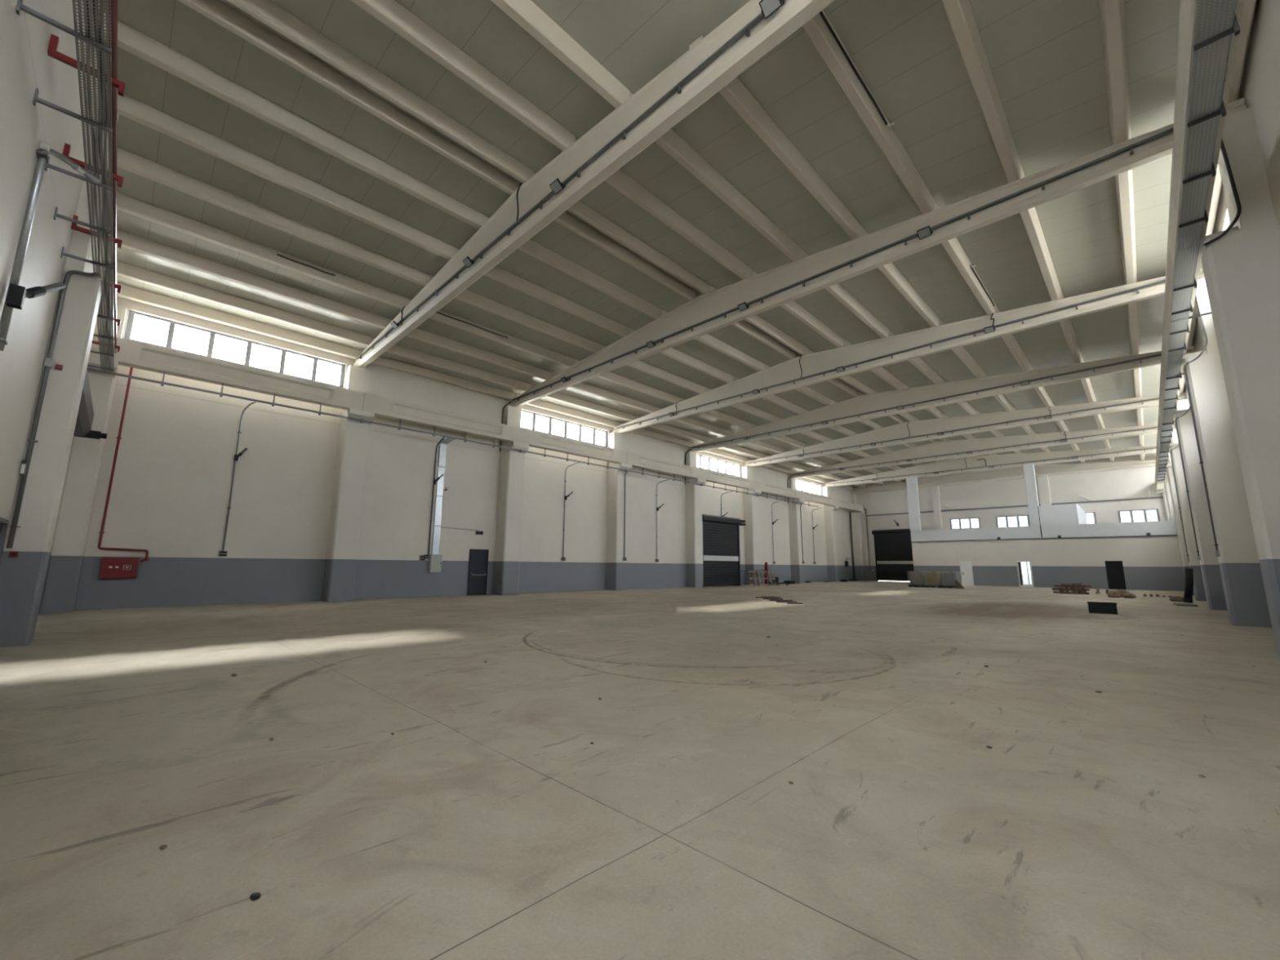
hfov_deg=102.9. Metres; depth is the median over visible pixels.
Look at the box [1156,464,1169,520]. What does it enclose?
concrete column
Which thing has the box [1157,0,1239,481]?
cable tray
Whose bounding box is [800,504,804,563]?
conduit
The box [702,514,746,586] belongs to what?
door
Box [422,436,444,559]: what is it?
conduit
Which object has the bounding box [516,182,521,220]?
cable
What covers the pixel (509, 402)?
cable
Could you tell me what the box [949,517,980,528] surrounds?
window
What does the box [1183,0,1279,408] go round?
wall
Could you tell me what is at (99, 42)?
cable tray
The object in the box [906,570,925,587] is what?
tank
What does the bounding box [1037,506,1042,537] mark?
pipe
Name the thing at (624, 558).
conduit
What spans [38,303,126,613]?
concrete column
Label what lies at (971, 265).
cable
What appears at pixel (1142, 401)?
conduit
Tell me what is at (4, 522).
door
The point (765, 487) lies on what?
beam
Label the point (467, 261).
floodlight
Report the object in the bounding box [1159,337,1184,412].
beam
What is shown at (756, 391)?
floodlight
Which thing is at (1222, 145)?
conduit
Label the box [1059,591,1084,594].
timber offcut
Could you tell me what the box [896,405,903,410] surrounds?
floodlight
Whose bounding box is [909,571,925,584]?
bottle
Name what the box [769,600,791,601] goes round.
stick
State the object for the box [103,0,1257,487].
ceiling
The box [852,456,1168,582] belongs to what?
wall
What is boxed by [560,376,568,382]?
floodlight
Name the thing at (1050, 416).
floodlight
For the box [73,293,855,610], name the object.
wall
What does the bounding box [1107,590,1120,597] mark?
sack
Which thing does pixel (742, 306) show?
floodlight
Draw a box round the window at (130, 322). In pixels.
[124,310,345,387]
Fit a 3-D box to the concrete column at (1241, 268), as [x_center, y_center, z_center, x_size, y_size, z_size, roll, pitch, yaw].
[10.931,-1.851,9.139,1.180,9.730,0.940,-9,-13,44]
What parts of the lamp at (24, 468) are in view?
lamp glass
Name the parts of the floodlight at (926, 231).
glass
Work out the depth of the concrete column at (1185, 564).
30.06 m
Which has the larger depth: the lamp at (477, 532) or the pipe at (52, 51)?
the lamp at (477, 532)
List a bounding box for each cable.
[276,253,338,277]
[435,311,510,338]
[499,401,511,451]
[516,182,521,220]
[684,448,692,484]
[818,10,894,127]
[969,264,995,306]
[990,312,994,325]
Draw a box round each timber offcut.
[1051,588,1084,591]
[1058,585,1091,587]
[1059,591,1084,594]
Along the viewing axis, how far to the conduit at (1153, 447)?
42.56 m
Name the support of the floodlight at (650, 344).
attached to the roof beam at (705, 306)
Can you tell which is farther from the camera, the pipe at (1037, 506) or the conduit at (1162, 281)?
the pipe at (1037, 506)
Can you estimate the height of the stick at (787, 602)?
0.045 m
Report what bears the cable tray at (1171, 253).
on the concrete column at (1241, 268)
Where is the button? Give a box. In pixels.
[8,551,18,557]
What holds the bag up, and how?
on the floor
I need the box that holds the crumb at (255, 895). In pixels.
[249,892,261,901]
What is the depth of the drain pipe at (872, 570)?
56.66 m
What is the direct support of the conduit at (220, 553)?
attached to the wall at (169, 498)
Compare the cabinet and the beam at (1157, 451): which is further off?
the beam at (1157, 451)
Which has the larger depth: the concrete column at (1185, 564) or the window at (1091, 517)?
the window at (1091, 517)
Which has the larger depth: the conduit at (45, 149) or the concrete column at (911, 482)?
the concrete column at (911, 482)
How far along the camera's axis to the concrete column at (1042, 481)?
46.13 m
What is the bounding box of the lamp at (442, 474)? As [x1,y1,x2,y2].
[432,473,444,484]
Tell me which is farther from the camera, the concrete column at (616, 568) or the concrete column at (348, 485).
the concrete column at (616, 568)
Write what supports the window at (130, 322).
in the wall at (169, 498)
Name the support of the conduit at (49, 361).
attached to the concrete column at (22, 577)
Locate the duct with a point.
(442, 448)
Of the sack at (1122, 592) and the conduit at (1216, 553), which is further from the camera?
the sack at (1122, 592)
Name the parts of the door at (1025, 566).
frame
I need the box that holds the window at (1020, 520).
[995,515,1030,527]
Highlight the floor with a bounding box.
[0,580,1279,959]
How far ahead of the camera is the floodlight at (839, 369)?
22.08 m
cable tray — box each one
[15,0,114,373]
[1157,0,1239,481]
[1162,216,1202,359]
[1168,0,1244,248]
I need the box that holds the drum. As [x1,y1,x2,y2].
[773,577,778,585]
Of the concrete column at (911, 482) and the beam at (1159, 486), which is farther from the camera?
the concrete column at (911, 482)
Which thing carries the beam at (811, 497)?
on the concrete column at (830, 522)
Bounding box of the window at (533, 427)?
[520,409,608,447]
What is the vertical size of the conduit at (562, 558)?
5.570 m
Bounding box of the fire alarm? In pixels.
[54,364,62,370]
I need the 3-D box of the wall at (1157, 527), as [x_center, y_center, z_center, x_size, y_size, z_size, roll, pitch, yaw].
[31.197,4.200,40.802,17.550,0.980,0.200,-9,-13,44]
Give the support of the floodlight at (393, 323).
attached to the roof beam at (768, 33)
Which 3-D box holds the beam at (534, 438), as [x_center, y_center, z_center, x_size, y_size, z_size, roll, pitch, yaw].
[-3.582,-1.813,29.016,0.390,0.770,7.517,-9,-13,44]
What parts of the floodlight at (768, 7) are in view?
glass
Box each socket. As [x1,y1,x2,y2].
[217,551,227,556]
[422,554,429,559]
[1182,597,1192,603]
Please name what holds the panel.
attached to the wall at (169, 498)
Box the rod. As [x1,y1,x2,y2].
[1173,311,1211,322]
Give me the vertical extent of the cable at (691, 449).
2.660 m
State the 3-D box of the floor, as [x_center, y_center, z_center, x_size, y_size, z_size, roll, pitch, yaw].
[12.480,6.223,27.118,26.100,0.200,60.300,-9,-13,44]
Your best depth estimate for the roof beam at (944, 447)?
38.07 m
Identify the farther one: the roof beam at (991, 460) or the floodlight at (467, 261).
the roof beam at (991, 460)
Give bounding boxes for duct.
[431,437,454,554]
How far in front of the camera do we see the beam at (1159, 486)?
38.91 m
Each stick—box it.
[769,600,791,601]
[786,602,802,604]
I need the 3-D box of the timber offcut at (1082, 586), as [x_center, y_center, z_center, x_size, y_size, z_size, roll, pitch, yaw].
[25.190,6.153,29.515,1.429,0.099,0.121,-9,-13,44]
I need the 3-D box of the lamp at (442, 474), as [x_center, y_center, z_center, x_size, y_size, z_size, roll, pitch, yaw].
[-9.402,-0.052,23.769,0.518,0.498,0.135,-2,-10,16]
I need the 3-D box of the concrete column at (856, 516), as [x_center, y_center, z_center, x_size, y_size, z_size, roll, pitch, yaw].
[24.631,6.348,57.272,1.190,9.730,0.500,-9,-13,44]
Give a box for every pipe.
[47,0,125,353]
[97,367,148,562]
[848,511,854,578]
[863,508,874,571]
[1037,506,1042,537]
[1182,568,1193,603]
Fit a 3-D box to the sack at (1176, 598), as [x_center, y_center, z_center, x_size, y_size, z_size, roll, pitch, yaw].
[24.517,5.429,23.274,0.503,0.245,0.445,-9,-13,44]
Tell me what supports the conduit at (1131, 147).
attached to the roof beam at (705, 306)
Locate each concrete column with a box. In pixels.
[0,86,119,647]
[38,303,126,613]
[320,364,374,602]
[493,404,528,595]
[606,432,632,590]
[684,451,706,587]
[742,466,761,585]
[786,477,804,582]
[822,486,839,582]
[850,493,865,580]
[906,476,921,530]
[931,485,942,529]
[1022,464,1040,526]
[1036,475,1051,505]
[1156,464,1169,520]
[1157,453,1174,520]
[1158,429,1194,595]
[1161,399,1206,600]
[1162,369,1226,610]
[1167,277,1271,627]
[1175,107,1279,657]
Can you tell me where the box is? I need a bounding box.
[427,554,442,572]
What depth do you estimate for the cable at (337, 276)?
16.14 m
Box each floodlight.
[390,320,399,328]
[462,256,475,267]
[549,177,565,195]
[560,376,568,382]
[645,340,655,347]
[737,302,749,311]
[752,389,759,394]
[759,0,785,19]
[835,366,844,372]
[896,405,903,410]
[916,225,933,239]
[983,325,995,333]
[1021,380,1030,386]
[1044,414,1052,419]
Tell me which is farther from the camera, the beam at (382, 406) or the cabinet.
the beam at (382, 406)
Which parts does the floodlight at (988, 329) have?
glass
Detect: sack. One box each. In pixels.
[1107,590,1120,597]
[1115,589,1129,597]
[1122,592,1136,598]
[1168,595,1182,601]
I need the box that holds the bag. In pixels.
[783,580,795,584]
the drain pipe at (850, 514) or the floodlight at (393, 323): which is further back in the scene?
the drain pipe at (850, 514)
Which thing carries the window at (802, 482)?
in the wall at (169, 498)
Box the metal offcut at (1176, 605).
[1176,604,1198,606]
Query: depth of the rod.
12.51 m
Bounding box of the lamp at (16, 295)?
[5,282,65,309]
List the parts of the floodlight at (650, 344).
glass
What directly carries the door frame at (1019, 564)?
in the wall at (1148, 562)
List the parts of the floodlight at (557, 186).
glass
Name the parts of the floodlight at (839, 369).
glass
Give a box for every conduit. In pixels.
[0,142,100,351]
[6,270,98,548]
[87,367,818,506]
[217,401,257,556]
[355,0,785,359]
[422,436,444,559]
[440,526,478,531]
[511,127,1173,400]
[560,462,580,560]
[617,279,1165,428]
[622,471,627,560]
[692,353,1161,448]
[748,397,1159,463]
[792,426,1157,475]
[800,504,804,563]
[828,447,1156,484]
[1169,408,1190,562]
[1174,371,1200,559]
[1183,293,1220,556]
[1203,137,1241,245]
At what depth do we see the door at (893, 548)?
54.69 m
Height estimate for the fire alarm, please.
0.100 m
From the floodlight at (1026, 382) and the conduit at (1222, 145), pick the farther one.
the floodlight at (1026, 382)
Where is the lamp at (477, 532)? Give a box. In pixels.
[475,530,483,534]
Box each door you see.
[0,516,8,562]
[466,549,488,595]
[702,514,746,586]
[871,528,913,581]
[959,560,973,585]
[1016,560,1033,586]
[1019,561,1031,584]
[1104,560,1126,589]
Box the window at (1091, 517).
[1085,511,1097,524]
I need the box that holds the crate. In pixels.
[1087,601,1117,614]
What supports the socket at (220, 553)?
attached to the conduit at (220, 553)
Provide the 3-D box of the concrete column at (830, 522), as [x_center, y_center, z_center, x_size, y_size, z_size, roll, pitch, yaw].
[19.887,5.518,52.531,1.190,9.730,0.940,-9,-13,44]
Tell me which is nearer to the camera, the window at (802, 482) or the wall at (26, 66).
the wall at (26, 66)
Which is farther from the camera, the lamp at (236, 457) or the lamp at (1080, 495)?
the lamp at (1080, 495)
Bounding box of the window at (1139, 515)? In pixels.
[1117,508,1159,522]
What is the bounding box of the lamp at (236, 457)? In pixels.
[234,447,248,461]
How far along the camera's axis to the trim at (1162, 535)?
39.61 m
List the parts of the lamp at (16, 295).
arm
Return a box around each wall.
[0,0,104,566]
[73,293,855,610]
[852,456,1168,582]
[910,520,1177,542]
[911,535,1185,591]
[1038,503,1086,525]
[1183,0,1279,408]
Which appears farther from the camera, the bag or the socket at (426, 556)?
the bag
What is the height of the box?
0.800 m
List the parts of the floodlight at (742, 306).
glass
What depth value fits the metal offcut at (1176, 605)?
20.43 m
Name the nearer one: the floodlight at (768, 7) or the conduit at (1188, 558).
the floodlight at (768, 7)
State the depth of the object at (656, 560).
34.45 m
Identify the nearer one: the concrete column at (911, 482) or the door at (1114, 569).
the door at (1114, 569)
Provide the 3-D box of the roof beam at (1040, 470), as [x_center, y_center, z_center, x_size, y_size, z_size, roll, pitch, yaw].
[33.416,-0.519,49.727,25.660,1.420,0.400,-9,-13,44]
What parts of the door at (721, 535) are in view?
guide rail, guide rail, shutter motor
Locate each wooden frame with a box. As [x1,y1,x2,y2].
[748,570,758,586]
[755,570,768,586]
[767,571,777,586]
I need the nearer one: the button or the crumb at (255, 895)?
the crumb at (255, 895)
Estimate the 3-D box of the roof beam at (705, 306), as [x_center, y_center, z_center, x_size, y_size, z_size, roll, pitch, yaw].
[2.235,-5.975,18.561,25.660,1.420,0.400,-9,-13,44]
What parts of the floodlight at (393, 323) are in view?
glass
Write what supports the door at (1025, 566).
in the wall at (1135, 482)
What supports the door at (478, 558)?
in the wall at (169, 498)
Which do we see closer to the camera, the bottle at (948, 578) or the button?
the button
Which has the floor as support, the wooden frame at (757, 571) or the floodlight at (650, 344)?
the wooden frame at (757, 571)
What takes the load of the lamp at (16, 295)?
attached to the conduit at (45, 149)
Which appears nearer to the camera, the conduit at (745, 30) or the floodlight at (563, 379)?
the conduit at (745, 30)
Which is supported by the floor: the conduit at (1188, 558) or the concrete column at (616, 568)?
the concrete column at (616, 568)
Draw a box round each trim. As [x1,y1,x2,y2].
[866,496,1163,515]
[911,534,1177,542]
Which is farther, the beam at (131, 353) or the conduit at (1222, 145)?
the beam at (131, 353)
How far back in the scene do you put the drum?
40.27 m
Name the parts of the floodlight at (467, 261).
glass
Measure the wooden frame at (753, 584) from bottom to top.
1.147 m
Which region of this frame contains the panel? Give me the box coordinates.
[419,555,425,560]
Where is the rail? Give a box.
[739,569,763,583]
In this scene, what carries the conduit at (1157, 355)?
attached to the roof beam at (865, 403)
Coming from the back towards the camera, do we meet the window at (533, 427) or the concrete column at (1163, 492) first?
the concrete column at (1163, 492)
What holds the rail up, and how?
on the floor
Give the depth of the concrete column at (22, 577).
9.44 m
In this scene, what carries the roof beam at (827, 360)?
on the concrete column at (616, 568)
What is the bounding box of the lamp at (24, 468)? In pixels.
[18,460,27,475]
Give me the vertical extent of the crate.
0.345 m
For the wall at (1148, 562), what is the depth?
39.03 m
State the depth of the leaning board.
36.22 m
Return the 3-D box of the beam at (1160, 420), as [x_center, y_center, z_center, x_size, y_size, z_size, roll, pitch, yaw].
[23.871,-2.621,23.148,0.390,0.770,7.517,-9,-13,44]
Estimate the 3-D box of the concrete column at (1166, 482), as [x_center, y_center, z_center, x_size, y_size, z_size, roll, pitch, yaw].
[37.347,2.771,35.543,1.180,9.730,0.940,-9,-13,44]
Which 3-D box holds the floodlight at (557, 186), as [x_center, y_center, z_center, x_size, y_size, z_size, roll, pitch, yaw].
[-1.877,-6.645,11.556,0.328,0.176,0.237,-9,-13,44]
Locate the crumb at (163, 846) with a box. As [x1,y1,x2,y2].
[159,844,167,849]
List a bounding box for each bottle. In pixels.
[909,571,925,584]
[942,572,959,585]
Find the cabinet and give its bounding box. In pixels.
[98,556,139,578]
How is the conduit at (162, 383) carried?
hanging from the beam at (131, 353)
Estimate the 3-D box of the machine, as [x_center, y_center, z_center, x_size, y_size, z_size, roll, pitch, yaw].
[10.003,7.429,40.396,0.280,1.800,0.952,-9,-13,44]
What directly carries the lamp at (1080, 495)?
attached to the wall at (1135, 482)
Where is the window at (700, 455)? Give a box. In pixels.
[696,453,741,477]
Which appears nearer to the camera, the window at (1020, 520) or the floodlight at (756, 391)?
the floodlight at (756, 391)
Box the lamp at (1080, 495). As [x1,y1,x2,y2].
[1080,495,1093,501]
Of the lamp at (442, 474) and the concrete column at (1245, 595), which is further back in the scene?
the lamp at (442, 474)
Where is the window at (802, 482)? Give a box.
[795,479,822,495]
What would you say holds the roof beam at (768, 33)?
on the concrete column at (348, 485)
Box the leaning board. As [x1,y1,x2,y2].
[955,579,964,588]
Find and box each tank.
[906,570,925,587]
[924,571,943,587]
[940,571,962,588]
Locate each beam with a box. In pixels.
[88,332,364,410]
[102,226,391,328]
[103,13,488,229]
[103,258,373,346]
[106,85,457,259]
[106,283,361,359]
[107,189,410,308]
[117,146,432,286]
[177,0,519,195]
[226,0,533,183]
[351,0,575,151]
[353,0,835,368]
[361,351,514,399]
[362,392,522,442]
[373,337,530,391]
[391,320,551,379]
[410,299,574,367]
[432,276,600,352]
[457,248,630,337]
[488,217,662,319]
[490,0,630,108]
[508,97,1246,407]
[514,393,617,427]
[521,428,626,463]
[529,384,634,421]
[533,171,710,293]
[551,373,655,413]
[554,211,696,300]
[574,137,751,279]
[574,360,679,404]
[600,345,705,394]
[612,267,1204,433]
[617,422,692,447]
[626,451,702,479]
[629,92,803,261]
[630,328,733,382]
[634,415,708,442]
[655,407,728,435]
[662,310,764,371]
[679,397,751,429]
[687,346,1195,453]
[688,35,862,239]
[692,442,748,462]
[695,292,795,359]
[702,468,758,490]
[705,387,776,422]
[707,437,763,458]
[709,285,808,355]
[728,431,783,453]
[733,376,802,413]
[744,392,1186,466]
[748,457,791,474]
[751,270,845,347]
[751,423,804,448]
[758,481,802,498]
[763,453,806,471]
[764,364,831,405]
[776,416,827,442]
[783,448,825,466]
[788,423,1176,478]
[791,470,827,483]
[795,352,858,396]
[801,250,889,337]
[801,491,836,506]
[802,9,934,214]
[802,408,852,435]
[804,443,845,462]
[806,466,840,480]
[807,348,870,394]
[824,445,1156,487]
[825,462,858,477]
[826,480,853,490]
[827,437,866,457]
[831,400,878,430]
[836,498,863,511]
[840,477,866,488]
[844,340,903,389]
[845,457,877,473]
[850,459,1169,493]
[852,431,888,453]
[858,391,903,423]
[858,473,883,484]
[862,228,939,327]
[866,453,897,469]
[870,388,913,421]
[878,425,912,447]
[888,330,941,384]
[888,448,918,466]
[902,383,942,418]
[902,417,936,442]
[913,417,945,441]
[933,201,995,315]
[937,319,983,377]
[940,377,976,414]
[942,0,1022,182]
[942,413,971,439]
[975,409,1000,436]
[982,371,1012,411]
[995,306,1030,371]
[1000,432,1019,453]
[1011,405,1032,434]
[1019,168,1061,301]
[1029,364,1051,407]
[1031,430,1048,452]
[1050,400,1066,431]
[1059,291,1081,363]
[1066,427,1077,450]
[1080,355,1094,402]
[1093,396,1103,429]
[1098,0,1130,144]
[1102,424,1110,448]
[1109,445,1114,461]
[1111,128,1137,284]
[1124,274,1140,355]
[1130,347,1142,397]
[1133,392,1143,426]
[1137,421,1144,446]
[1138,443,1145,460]
[1154,472,1164,491]
[1155,434,1169,465]
[1155,455,1166,481]
[1157,397,1175,444]
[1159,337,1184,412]
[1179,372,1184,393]
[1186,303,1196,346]
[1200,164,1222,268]
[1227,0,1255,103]
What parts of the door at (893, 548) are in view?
guide rail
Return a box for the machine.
[762,562,770,585]

